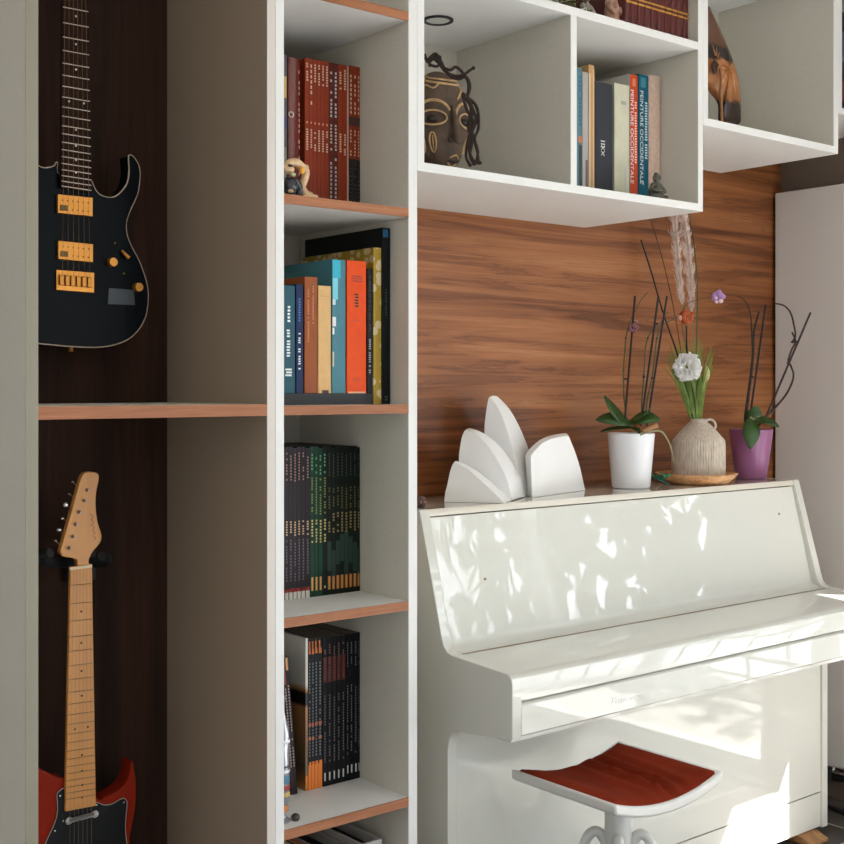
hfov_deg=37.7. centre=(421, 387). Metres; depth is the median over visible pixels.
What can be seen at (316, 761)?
print
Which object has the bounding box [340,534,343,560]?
print
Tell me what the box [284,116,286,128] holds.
print
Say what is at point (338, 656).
print
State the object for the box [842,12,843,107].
book
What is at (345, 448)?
album
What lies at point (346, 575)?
print
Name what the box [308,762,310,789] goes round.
print
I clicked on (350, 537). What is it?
print
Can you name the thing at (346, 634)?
magazine
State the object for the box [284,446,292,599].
album
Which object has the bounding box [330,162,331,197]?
print
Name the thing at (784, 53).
wall shelf
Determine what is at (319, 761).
print
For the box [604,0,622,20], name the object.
statuette
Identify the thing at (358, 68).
book
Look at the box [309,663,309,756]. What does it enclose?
print
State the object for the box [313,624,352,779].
magazine
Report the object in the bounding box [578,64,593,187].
book
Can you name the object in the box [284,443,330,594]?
album
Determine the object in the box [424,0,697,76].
shelf
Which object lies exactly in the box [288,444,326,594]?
album
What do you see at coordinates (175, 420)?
tall cabinet
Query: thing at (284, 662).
print
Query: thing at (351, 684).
print
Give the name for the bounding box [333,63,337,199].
book
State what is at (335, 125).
print
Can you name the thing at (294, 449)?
album
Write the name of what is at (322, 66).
print
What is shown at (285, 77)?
print
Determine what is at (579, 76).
print
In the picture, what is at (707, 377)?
head
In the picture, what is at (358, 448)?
album
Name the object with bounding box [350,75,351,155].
print
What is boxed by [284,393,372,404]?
book
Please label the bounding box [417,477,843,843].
upright piano
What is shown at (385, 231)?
print
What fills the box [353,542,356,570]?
print
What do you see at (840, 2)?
upper cabinet
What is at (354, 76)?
print
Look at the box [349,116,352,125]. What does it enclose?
print
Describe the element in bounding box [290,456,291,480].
print
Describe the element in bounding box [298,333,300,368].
print
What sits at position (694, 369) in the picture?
carnation
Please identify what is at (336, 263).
print
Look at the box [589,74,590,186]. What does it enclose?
print
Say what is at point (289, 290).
book
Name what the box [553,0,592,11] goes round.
artificial plant
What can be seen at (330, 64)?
book
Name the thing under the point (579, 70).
book
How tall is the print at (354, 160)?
0.124 m
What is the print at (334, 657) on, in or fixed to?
attached to the magazine at (332, 636)
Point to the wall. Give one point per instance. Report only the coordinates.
(828, 170)
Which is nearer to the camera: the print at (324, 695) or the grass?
the print at (324, 695)
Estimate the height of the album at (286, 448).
0.319 m
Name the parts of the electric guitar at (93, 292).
control knob, control plate, control knob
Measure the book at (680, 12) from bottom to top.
0.235 m
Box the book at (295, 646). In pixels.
[284,632,307,790]
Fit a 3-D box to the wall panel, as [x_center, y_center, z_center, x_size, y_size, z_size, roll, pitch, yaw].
[0.452,-0.025,3.511,1.889,2.670,0.029,0,0,-39]
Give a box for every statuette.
[580,0,595,12]
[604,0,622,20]
[648,172,668,198]
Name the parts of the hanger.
plate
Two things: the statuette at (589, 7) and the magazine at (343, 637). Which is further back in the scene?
the statuette at (589, 7)
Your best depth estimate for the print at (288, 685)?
2.58 m
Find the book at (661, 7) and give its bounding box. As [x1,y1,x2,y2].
[658,0,664,31]
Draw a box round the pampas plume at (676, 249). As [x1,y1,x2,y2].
[668,215,688,353]
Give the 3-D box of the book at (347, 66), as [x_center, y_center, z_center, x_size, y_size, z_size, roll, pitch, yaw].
[-0.229,-0.535,2.756,0.004,0.324,0.215,0,0,-39]
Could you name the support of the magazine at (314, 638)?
on the bookcase at (378, 37)
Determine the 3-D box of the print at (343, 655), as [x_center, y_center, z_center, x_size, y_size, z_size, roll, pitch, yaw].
[-0.170,0.602,2.665,0.010,0.054,0.001,0,0,-39]
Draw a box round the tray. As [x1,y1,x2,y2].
[655,470,738,484]
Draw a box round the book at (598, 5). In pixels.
[576,0,631,22]
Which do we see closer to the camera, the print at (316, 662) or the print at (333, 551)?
the print at (316, 662)
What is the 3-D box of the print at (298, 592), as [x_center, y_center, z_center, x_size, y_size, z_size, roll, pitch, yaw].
[-0.258,0.435,2.593,0.008,0.015,0.001,0,0,-39]
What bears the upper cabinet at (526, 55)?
attached to the wall
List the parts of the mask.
braided cord, braided cord, braided cord, braided cord, braided cord, braided cord, braided cord, braided cord, braided cord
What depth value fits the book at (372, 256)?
2.59 m
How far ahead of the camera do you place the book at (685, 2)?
3.18 m
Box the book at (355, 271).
[345,260,365,392]
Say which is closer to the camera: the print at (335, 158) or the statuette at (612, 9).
the print at (335, 158)
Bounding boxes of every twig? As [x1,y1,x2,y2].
[640,240,692,418]
[650,219,681,353]
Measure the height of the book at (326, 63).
0.324 m
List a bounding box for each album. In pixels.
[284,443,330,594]
[284,444,317,596]
[284,445,304,597]
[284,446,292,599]
[284,447,288,599]
[284,448,284,600]
[287,443,339,593]
[287,445,313,596]
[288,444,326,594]
[288,446,300,598]
[293,448,296,598]
[295,442,352,591]
[297,443,343,592]
[299,442,356,591]
[305,448,309,597]
[318,448,322,595]
[331,447,335,593]
[344,447,347,592]
[357,447,359,590]
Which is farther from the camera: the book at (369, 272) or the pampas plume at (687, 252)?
the pampas plume at (687, 252)
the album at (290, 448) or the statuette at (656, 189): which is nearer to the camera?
the album at (290, 448)
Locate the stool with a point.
(626, 782)
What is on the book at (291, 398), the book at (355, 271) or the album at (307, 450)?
the book at (355, 271)
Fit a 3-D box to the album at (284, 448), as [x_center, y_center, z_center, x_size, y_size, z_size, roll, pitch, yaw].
[-0.363,0.284,2.652,0.015,0.316,0.225,0,0,-39]
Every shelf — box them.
[38,402,245,406]
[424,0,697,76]
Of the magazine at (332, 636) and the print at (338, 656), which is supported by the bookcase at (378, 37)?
the magazine at (332, 636)
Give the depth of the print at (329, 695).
2.64 m
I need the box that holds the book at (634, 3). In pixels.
[631,0,637,24]
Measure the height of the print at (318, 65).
0.184 m
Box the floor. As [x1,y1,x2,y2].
[776,796,843,843]
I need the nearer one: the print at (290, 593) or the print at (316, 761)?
the print at (290, 593)
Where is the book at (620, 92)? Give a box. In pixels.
[611,83,628,192]
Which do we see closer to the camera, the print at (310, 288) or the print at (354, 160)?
the print at (310, 288)
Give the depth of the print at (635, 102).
3.19 m
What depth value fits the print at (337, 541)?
2.66 m
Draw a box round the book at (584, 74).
[582,71,587,186]
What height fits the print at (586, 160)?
0.094 m
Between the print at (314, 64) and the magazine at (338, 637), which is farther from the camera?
the magazine at (338, 637)
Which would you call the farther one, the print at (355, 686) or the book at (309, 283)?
the print at (355, 686)
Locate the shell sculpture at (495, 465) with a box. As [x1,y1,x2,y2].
[444,396,584,502]
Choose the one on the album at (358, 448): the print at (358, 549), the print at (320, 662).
the print at (358, 549)
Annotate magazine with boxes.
[284,628,321,787]
[284,629,317,788]
[284,631,314,789]
[284,655,297,793]
[284,657,294,794]
[289,628,326,786]
[290,627,331,785]
[291,633,310,789]
[297,626,335,783]
[300,626,340,782]
[303,625,345,781]
[310,624,348,780]
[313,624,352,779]
[317,623,357,778]
[322,623,359,777]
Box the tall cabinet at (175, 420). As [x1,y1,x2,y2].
[0,0,274,843]
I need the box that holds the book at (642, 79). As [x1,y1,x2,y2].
[635,74,647,195]
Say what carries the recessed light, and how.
attached to the upper cabinet at (526, 55)
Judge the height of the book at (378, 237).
0.371 m
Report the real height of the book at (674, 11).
0.235 m
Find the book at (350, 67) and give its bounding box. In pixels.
[348,65,352,201]
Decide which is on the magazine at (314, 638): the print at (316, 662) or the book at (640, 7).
the print at (316, 662)
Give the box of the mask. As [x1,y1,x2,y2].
[424,52,481,166]
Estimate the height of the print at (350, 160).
0.124 m
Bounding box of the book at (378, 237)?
[305,227,389,403]
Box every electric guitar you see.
[38,0,148,351]
[38,471,135,843]
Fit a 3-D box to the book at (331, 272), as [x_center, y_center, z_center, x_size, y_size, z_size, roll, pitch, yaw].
[-0.252,-0.126,2.624,0.036,0.273,0.260,0,0,-39]
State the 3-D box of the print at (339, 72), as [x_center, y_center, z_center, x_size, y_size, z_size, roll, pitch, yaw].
[-0.176,-0.594,2.660,0.005,0.173,0.001,0,0,-39]
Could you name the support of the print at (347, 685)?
on the magazine at (346, 634)
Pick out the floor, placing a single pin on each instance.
(834, 830)
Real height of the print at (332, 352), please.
0.030 m
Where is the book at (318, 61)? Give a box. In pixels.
[317,60,320,197]
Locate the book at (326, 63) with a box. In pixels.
[325,61,328,198]
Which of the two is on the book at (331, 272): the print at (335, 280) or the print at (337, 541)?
the print at (335, 280)
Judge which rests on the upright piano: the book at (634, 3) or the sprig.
the sprig
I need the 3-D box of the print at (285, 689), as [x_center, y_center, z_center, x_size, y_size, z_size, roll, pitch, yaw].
[-0.278,0.708,2.571,0.003,0.167,0.001,-6,4,-39]
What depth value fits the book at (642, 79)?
3.20 m
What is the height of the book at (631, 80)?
0.335 m
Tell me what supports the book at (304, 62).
on the bookcase at (378, 37)
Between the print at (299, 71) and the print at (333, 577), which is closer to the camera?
the print at (299, 71)
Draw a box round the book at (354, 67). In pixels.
[353,66,356,201]
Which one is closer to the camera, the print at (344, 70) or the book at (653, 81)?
the print at (344, 70)
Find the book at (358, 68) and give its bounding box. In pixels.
[357,67,359,201]
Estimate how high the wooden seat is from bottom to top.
0.030 m
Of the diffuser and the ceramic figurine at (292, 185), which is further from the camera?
the diffuser
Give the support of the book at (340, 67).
on the bookcase at (378, 37)
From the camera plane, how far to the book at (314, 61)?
2.62 m
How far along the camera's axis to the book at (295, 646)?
2.62 m
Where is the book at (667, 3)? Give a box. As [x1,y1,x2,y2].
[664,0,671,33]
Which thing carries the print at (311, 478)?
on the album at (310, 447)
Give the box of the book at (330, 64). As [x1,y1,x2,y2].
[329,62,332,198]
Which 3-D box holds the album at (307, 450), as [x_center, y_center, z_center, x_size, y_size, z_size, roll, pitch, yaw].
[-0.312,0.284,2.693,0.011,0.315,0.225,0,0,-39]
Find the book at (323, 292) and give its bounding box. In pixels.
[317,285,330,392]
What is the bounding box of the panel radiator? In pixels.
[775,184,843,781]
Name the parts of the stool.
leg, leg, leg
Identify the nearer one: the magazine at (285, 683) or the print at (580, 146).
the magazine at (285, 683)
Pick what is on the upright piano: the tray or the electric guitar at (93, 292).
the tray
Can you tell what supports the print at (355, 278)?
attached to the book at (355, 271)
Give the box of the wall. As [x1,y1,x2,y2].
[781,138,843,800]
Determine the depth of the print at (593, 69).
3.08 m
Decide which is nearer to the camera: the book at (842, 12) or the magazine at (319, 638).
the magazine at (319, 638)
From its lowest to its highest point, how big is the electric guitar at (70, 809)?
1.043 m
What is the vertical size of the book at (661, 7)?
0.235 m
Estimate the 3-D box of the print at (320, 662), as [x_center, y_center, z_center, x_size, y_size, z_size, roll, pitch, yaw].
[-0.217,0.681,2.626,0.003,0.198,0.001,0,0,-39]
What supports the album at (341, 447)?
on the bookcase at (378, 37)
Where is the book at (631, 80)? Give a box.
[598,73,637,193]
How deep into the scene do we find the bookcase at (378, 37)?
2.58 m
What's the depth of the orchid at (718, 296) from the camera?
3.54 m
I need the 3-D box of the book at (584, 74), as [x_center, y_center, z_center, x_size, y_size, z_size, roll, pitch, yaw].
[0.336,-0.629,3.152,0.023,0.312,0.220,0,0,-39]
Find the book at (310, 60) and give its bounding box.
[309,58,312,192]
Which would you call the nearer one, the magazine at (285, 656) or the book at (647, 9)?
the magazine at (285, 656)
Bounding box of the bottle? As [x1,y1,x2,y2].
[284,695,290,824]
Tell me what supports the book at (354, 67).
on the bookcase at (378, 37)
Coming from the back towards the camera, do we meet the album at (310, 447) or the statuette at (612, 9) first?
the statuette at (612, 9)
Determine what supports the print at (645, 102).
attached to the book at (642, 79)
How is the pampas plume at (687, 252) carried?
on the vase
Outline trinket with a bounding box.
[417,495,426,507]
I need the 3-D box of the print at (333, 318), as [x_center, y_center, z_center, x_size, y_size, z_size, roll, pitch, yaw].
[-0.179,-0.127,2.517,0.008,0.036,0.001,0,0,-39]
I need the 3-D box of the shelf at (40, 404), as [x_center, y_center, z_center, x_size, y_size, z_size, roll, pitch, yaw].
[-0.595,0.042,2.360,0.448,0.022,0.397,0,0,-39]
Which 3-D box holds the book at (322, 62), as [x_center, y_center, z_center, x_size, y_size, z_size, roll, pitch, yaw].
[-0.279,-0.535,2.714,0.010,0.324,0.215,0,0,-39]
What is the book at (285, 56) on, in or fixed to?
on the bookcase at (378, 37)
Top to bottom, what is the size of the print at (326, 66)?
0.184 m
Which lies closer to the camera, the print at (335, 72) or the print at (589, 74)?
the print at (335, 72)
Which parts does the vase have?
ear handle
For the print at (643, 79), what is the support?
attached to the book at (642, 79)
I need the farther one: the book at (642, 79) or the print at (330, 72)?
the book at (642, 79)
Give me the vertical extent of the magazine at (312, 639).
0.318 m
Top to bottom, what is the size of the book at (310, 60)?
0.323 m
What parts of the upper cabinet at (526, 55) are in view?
panel, panel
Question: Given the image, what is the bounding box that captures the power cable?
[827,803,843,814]
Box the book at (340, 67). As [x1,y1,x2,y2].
[338,64,342,199]
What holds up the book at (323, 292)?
on the book at (291, 398)
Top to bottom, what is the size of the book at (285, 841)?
0.270 m
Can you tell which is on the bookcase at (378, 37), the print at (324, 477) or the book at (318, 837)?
the book at (318, 837)
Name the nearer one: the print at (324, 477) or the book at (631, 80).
the print at (324, 477)
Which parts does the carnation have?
stem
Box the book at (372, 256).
[302,247,380,403]
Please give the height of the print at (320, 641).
0.027 m
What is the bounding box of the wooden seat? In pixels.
[520,743,714,805]
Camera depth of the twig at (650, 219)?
3.61 m
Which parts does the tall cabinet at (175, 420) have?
panel, panel, panel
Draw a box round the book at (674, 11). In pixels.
[671,0,677,35]
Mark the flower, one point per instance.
(685, 316)
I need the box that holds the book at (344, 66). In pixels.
[343,65,346,200]
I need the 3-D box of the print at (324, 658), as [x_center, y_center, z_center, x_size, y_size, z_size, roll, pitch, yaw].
[-0.207,0.602,2.635,0.009,0.054,0.001,0,0,-39]
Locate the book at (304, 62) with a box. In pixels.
[300,58,308,190]
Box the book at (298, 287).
[292,284,302,392]
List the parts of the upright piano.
panel, lid, panel, panel, keyboard lid, rail, panel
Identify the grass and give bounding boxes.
[688,214,697,388]
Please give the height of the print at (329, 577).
0.029 m
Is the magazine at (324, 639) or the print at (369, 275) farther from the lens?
the magazine at (324, 639)
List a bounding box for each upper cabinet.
[417,0,702,227]
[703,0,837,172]
[838,0,843,138]
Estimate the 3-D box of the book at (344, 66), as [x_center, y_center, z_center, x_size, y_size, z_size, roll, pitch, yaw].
[-0.235,-0.535,2.751,0.011,0.324,0.215,0,0,-39]
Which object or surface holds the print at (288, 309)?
attached to the book at (289, 290)
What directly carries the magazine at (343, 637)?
on the bookcase at (378, 37)
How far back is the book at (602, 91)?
3.11 m
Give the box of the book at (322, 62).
[321,61,324,197]
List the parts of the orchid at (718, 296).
stem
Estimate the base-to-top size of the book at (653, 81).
0.345 m
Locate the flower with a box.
[677,309,693,353]
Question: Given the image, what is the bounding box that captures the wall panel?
[417,163,780,496]
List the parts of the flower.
stem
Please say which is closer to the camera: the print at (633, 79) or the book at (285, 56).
the book at (285, 56)
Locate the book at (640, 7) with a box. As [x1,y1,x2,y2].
[637,0,644,26]
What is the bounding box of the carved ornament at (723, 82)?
[708,6,740,124]
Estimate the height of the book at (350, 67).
0.326 m
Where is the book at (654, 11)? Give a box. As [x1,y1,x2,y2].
[651,0,658,30]
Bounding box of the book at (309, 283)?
[284,277,316,392]
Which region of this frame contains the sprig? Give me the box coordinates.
[652,472,671,484]
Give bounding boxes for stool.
[512,741,721,843]
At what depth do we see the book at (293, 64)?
2.58 m
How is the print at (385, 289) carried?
attached to the book at (378, 237)
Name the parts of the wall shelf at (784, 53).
panel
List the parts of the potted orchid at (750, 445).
bare stem, pot, bare stem, bare stem, bare stem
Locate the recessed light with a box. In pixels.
[424,15,452,25]
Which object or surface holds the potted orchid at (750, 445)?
on the upright piano
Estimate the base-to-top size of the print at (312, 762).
0.059 m
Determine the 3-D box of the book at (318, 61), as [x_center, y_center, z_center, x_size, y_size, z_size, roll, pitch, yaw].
[-0.287,-0.535,2.708,0.009,0.323,0.215,0,0,-39]
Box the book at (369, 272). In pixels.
[366,268,372,392]
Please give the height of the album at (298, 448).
0.319 m
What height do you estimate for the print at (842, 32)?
0.087 m
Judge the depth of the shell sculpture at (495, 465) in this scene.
3.10 m
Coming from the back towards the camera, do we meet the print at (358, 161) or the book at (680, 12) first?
the book at (680, 12)
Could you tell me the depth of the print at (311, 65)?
2.61 m
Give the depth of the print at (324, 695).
2.63 m
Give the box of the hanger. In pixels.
[38,548,111,581]
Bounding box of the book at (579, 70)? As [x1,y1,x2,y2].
[577,67,581,185]
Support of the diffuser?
attached to the recessed light
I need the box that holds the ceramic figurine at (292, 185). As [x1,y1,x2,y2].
[284,158,317,196]
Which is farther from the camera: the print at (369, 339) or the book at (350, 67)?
the book at (350, 67)
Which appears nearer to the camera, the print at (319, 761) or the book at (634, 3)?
the print at (319, 761)
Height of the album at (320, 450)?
0.315 m
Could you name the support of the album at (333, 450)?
on the bookcase at (378, 37)
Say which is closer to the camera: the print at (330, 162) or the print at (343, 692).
the print at (330, 162)
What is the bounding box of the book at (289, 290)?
[284,285,294,393]
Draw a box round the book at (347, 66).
[347,66,348,200]
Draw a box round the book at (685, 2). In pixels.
[683,0,688,38]
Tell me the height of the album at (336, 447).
0.317 m
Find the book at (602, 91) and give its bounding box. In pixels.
[594,81,611,190]
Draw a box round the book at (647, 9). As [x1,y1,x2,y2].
[644,0,651,28]
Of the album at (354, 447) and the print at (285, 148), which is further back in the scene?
the album at (354, 447)
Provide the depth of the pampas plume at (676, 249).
3.59 m
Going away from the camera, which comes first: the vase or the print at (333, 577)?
the print at (333, 577)
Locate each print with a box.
[284,76,286,97]
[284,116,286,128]
[284,147,286,177]
[284,662,285,684]
[285,306,291,375]
[285,689,291,766]
[288,685,294,766]
[289,592,292,599]
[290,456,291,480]
[297,591,300,598]
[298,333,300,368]
[299,71,299,175]
[306,63,307,149]
[308,286,313,341]
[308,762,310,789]
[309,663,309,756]
[311,65,311,147]
[311,478,312,511]
[311,761,314,789]
[314,64,315,150]
[315,760,317,788]
[316,662,316,754]
[318,65,319,151]
[318,760,321,787]
[319,640,321,652]
[320,662,320,754]
[322,66,323,151]
[323,657,326,682]
[324,477,325,512]
[324,695,325,762]
[326,66,327,152]
[327,541,330,570]
[328,576,330,589]
[328,656,331,681]
[329,695,329,761]
[330,72,331,116]
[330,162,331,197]
[332,317,335,333]
[332,352,333,366]
[332,550,335,576]
[332,576,334,588]
[333,260,340,277]
[333,278,337,299]
[333,656,335,680]
[334,697,334,759]
[335,72,336,117]
[335,125,336,150]
[335,158,336,197]
[336,540,339,563]
[337,655,340,679]
[338,693,338,759]
[339,72,340,151]
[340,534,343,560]
[342,654,344,678]
[343,692,343,757]
[344,70,345,154]
[344,532,347,574]
[345,574,347,587]
[347,685,347,753]
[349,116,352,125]
[349,159,352,201]
[349,536,352,562]
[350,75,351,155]
[351,684,351,750]
[352,275,362,281]
[353,117,356,126]
[353,159,356,201]
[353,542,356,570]
[354,76,355,155]
[355,686,355,752]
[357,160,359,201]
[357,548,359,573]
[358,76,358,156]
[369,275,370,330]
[369,339,370,372]
[383,229,387,237]
[385,289,386,315]
[579,76,580,125]
[579,145,581,185]
[586,160,587,186]
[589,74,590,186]
[593,69,593,187]
[632,78,635,86]
[635,102,636,162]
[641,77,645,87]
[645,102,646,158]
[842,32,843,61]
[842,81,843,100]
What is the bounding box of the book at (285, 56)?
[284,55,286,193]
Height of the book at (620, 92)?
0.302 m
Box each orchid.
[596,293,676,488]
[681,290,725,347]
[729,296,810,478]
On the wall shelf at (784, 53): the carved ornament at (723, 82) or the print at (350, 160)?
the carved ornament at (723, 82)
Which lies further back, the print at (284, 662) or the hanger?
the print at (284, 662)
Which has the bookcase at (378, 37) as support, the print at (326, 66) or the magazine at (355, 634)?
the magazine at (355, 634)
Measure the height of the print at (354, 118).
0.020 m
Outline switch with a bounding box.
[121,250,130,259]
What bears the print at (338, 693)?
on the magazine at (338, 637)
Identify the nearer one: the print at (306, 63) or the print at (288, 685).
the print at (288, 685)
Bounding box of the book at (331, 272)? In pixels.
[284,259,345,392]
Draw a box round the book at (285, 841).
[284,840,294,843]
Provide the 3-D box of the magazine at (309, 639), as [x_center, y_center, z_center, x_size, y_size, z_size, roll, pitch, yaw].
[-0.305,0.690,2.693,0.008,0.319,0.215,0,0,-39]
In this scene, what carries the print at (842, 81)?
attached to the book at (842, 12)
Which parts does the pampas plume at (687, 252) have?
stem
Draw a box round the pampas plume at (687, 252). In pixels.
[678,214,695,348]
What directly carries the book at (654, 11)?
on the upper cabinet at (526, 55)
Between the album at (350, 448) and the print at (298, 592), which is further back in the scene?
the album at (350, 448)
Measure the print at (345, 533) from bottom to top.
0.094 m
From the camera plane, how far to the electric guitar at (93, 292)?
2.42 m
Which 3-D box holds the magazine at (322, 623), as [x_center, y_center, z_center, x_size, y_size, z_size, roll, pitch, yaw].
[-0.209,0.691,2.778,0.005,0.317,0.225,0,0,-39]
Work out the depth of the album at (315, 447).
2.62 m
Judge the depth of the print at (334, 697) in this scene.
2.65 m
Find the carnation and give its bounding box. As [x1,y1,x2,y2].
[671,352,701,415]
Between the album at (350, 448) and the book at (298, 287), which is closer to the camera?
the book at (298, 287)
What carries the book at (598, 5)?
on the upper cabinet at (526, 55)
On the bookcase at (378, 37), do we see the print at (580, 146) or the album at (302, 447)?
the album at (302, 447)
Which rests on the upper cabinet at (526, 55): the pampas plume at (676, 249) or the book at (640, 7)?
the book at (640, 7)
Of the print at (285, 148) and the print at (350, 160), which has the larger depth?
the print at (350, 160)
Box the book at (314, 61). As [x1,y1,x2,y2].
[313,59,316,194]
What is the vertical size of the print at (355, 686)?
0.144 m
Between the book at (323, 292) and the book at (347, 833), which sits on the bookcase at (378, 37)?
the book at (347, 833)
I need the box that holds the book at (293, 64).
[287,57,299,194]
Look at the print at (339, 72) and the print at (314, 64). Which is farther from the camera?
the print at (339, 72)
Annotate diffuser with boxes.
[427,18,449,23]
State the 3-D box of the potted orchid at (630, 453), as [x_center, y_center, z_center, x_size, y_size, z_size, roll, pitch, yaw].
[0.591,0.006,3.394,0.206,0.536,0.130,0,0,19]
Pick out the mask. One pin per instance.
(449, 123)
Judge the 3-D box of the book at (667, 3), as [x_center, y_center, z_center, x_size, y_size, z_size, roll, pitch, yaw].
[0.573,-1.005,3.201,0.025,0.235,0.171,0,0,-39]
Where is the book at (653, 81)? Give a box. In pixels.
[647,75,659,188]
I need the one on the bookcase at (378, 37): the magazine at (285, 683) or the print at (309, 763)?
the magazine at (285, 683)
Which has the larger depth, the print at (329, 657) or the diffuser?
the diffuser
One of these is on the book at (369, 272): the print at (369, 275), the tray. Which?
the print at (369, 275)
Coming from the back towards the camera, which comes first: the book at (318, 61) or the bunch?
the bunch
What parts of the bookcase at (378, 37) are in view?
panel, knob, shelf, shelf, shelf, shelf, shelf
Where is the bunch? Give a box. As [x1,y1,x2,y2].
[662,338,715,418]
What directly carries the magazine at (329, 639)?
on the bookcase at (378, 37)
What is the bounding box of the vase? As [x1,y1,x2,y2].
[672,418,725,474]
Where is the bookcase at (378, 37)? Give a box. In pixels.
[275,0,416,843]
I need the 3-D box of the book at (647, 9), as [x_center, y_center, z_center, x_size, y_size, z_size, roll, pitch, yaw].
[0.512,-1.005,3.151,0.024,0.235,0.171,0,0,-39]
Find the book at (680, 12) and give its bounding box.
[677,0,683,37]
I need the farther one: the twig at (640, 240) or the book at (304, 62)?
the twig at (640, 240)

